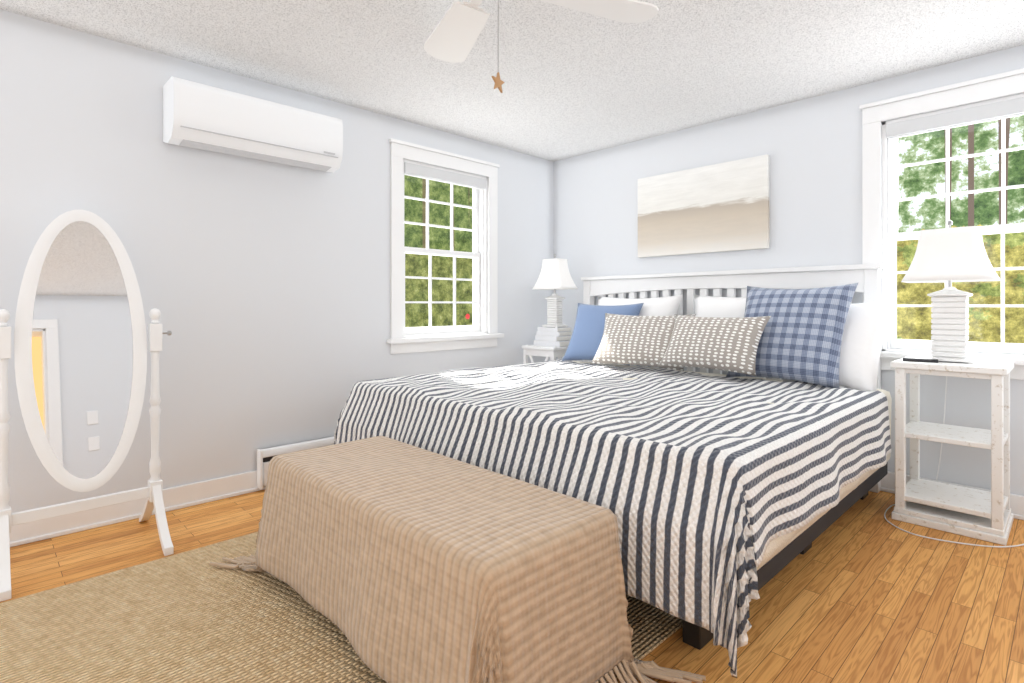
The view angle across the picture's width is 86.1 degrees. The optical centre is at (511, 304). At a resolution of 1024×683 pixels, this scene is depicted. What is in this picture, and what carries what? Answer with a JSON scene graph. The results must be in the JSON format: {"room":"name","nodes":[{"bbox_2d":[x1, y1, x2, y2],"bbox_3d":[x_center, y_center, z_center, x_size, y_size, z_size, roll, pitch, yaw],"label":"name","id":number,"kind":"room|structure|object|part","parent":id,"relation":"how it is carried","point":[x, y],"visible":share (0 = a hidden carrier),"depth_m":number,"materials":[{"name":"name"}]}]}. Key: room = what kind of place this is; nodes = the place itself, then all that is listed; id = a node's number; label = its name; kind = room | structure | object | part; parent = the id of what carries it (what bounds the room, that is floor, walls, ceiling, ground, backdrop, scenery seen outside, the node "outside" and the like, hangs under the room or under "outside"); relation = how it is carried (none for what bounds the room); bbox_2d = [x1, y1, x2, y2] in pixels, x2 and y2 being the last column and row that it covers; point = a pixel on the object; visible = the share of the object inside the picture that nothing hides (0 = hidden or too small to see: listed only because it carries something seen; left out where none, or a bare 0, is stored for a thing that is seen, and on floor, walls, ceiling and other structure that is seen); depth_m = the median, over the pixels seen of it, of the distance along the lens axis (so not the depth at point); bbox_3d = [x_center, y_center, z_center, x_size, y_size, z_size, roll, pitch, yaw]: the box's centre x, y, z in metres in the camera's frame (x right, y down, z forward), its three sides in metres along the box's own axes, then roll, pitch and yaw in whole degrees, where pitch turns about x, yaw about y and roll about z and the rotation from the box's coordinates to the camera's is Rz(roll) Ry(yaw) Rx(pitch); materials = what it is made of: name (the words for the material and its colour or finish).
{"room":"bedroom","nodes":[
{"label":"bedroom","id":0,"kind":"room"},
{"bbox_2d":[0,9,553,512],"bbox_3d":[-1.275,-0.115,3.435,4.450,2.350,0.160,0,0,-44],"label":"wall","id":1,"kind":"structure","parent":0,"point":[264,287],"depth_m":3.01,"materials":[{"name":"white paint"}]},
{"bbox_2d":[9,470,265,546],"bbox_3d":[-1.210,1.002,3.369,4.450,0.115,0.026,0,0,-44],"label":"baseboard","id":2,"kind":"structure","parent":1,"relation":"attached to","point":[190,494],"depth_m":2.70,"materials":[{"name":"white wood"}]},
{"bbox_2d":[163,76,342,172],"bbox_3d":[-1.401,-0.964,3.042,0.880,0.313,0.226,0,0,-44],"label":"air conditioner","id":3,"kind":"object","parent":1,"relation":"attached to","point":[204,117],"visible":1,"depth_m":2.91,"materials":[{"name":"white plastic"}]},
{"bbox_2d":[257,436,333,489],"bbox_3d":[-0.672,0.931,3.849,2.134,0.218,0.062,0,0,-44],"label":"baseboard heater","id":4,"kind":"object","parent":1,"relation":"attached to","point":[265,456],"visible":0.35,"depth_m":3.15,"materials":[{"name":"white paint"}]},
{"bbox_2d":[386,138,503,353],"bbox_3d":[-0.515,-0.400,4.131,1.044,1.469,0.225,0,0,-44],"label":"window","id":5,"kind":"structure","parent":1,"relation":"in","point":[403,339],"depth_m":4.11,"materials":[{"name":"white wood"}]},
{"bbox_2d":[0,489,1023,682],"bbox_3d":[0.456,1.110,1.660,4.770,0.100,5.120,0,0,-44],"label":"floor","id":6,"kind":"structure","parent":0,"point":[861,591],"depth_m":2.01,"materials":[{"name":"brown wood"}]},
{"bbox_2d":[0,210,173,601],"bbox_3d":[-1.813,0.321,2.325,0.642,1.476,0.510,0,0,-44],"label":"mirror","id":7,"kind":"object","parent":6,"relation":"on","point":[80,350],"visible":1,"depth_m":2.31,"materials":[{"name":"white paint"}]},
{"bbox_3d":[-1.813,0.175,2.325,0.444,1.200,0.026,0,-10,-44],"label":"frame","id":8,"kind":"part","parent":7,"relation":"part of","materials":[{"name":"white paint"}]},
{"bbox_2d":[0,532,682,682],"bbox_3d":[-0.695,1.054,1.794,2.810,0.012,1.740,0,0,-44],"label":"jute rug","id":9,"kind":"object","parent":6,"relation":"on","point":[192,616],"visible":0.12,"depth_m":1.76,"materials":[{"name":"beige wicker"}]},
{"bbox_2d":[209,436,705,682],"bbox_3d":[-0.334,0.815,1.859,0.793,0.466,1.738,0,0,-44],"label":"bench","id":10,"kind":"object","parent":9,"relation":"on","point":[394,561],"visible":1,"depth_m":1.49,"materials":[{"name":"beige fabric"}]},
{"bbox_2d":[522,254,581,363],"bbox_3d":[0.347,0.316,4.601,0.380,1.489,0.375,0,0,-44],"label":"nightstand","id":11,"kind":"object","parent":6,"relation":"on","point":[552,339],"visible":0.69,"depth_m":4.52,"materials":[{"name":"white paint"}]},
{"bbox_2d":[533,326,574,347],"bbox_3d":[0.354,0.263,4.594,0.228,0.155,0.289,0,0,-44],"label":"books","id":12,"kind":"object","parent":11,"relation":"on","point":[560,336],"depth_m":4.51,"materials":[{"name":"white paper"}]},
{"bbox_2d":[532,254,577,327],"bbox_3d":[0.359,-0.122,4.588,0.250,0.614,0.340,0,0,-44],"label":"lamp","id":13,"kind":"object","parent":11,"relation":"on","point":[554,275],"depth_m":4.53,"materials":[{"name":"white ceramic"}]},
{"bbox_2d":[333,263,896,677],"bbox_3d":[0.609,0.413,3.015,2.332,1.293,2.304,0,0,-44],"label":"bed","id":14,"kind":"object","parent":6,"relation":"on","point":[724,498],"visible":0.94,"depth_m":2.31,"materials":[{"name":"grey"}]},
{"bbox_2d":[561,302,643,365],"bbox_3d":[0.659,0.200,4.008,0.540,0.500,0.150,0,-30,36],"label":"pillow","id":15,"kind":"object","parent":14,"relation":"on","point":[588,330],"depth_m":3.99,"materials":[{"name":"blue fabric"}]},
{"bbox_3d":[1.351,0.413,3.859,0.092,1.293,2.130,0,0,-44],"label":"headboard","id":16,"kind":"part","parent":14,"relation":"part of","materials":[{"name":"white paint"}]},
{"bbox_2d":[779,299,896,399],"bbox_3d":[1.778,0.220,3.004,0.200,0.580,0.480,36,-22,-32],"label":"pillow","id":17,"kind":"object","parent":14,"relation":"on","point":[866,324],"depth_m":2.85,"materials":[{"name":"white"}]},
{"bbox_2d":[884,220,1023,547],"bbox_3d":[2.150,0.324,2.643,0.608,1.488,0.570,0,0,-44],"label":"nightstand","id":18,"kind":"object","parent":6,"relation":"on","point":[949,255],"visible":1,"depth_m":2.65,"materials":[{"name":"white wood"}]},
{"bbox_2d":[900,220,1001,363],"bbox_3d":[2.170,-0.070,2.716,0.270,0.700,0.370,0,0,-44],"label":"lamp","id":19,"kind":"object","parent":18,"relation":"on","point":[956,254],"depth_m":2.67,"materials":[{"name":"white ceramic"}]},
{"bbox_3d":[2.150,0.704,2.643,0.608,0.728,0.570,0,0,-44],"label":"cord","id":20,"kind":"part","parent":18,"relation":"part of","materials":[{"name":"white paint"}]},
{"bbox_2d":[0,0,1023,161],"bbox_3d":[0.456,-1.340,1.660,4.770,0.100,5.120,0,0,-44],"label":"ceiling","id":21,"kind":"structure","parent":0,"point":[577,83],"depth_m":2.79,"materials":[{"name":"white paint"}]},
{"bbox_2d":[424,0,657,92],"bbox_3d":[-0.069,-1.008,1.804,0.968,0.562,0.968,0,0,23],"label":"ceiling fan","id":22,"kind":"object","parent":21,"relation":"hanging from","point":[454,35],"visible":1,"depth_m":2.04,"materials":[{"name":"white wood"}]},
{"bbox_2d":[554,45,1023,495],"bbox_3d":[1.688,-0.115,3.698,0.160,2.350,3.920,0,0,-44],"label":"wall","id":23,"kind":"structure","parent":0,"point":[811,147],"depth_m":3.47,"materials":[{"name":"white paint"}]},
{"bbox_2d":[638,154,768,257],"bbox_3d":[1.330,-0.675,3.922,0.035,0.610,0.980,0,0,-44],"label":"picture","id":24,"kind":"object","parent":23,"relation":"attached to","point":[722,207],"visible":0.98,"depth_m":3.86},
{"bbox_2d":[859,68,1023,379],"bbox_3d":[2.432,-0.397,2.888,0.225,1.534,1.044,0,0,-44],"label":"window","id":25,"kind":"structure","parent":23,"relation":"in","point":[881,235],"depth_m":3.02,"materials":[{"name":"white wood"}]},
{"bbox_2d":[880,471,1023,519],"bbox_3d":[1.632,1.002,3.623,0.026,0.115,3.570,0,0,-44],"label":"baseboard","id":26,"kind":"structure","parent":23,"relation":"attached to","point":[888,482],"depth_m":2.86,"materials":[{"name":"white wood"}]},
{"label":"outside","id":27,"kind":"structure","parent":0,"visible":0},
{"bbox_2d":[404,175,472,326],"bbox_3d":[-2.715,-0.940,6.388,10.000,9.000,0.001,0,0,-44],"label":"window panes","id":28,"kind":"structure","parent":27,"point":[415,313],"depth_m":7.98,"materials":[{"name":"clear glass"}]},
{"bbox_2d":[897,115,1023,343],"bbox_3d":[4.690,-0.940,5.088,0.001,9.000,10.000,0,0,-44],"label":"window panes","id":29,"kind":"structure","parent":27,"point":[929,171],"depth_m":5.33,"materials":[{"name":"clear glass"}]}
]}

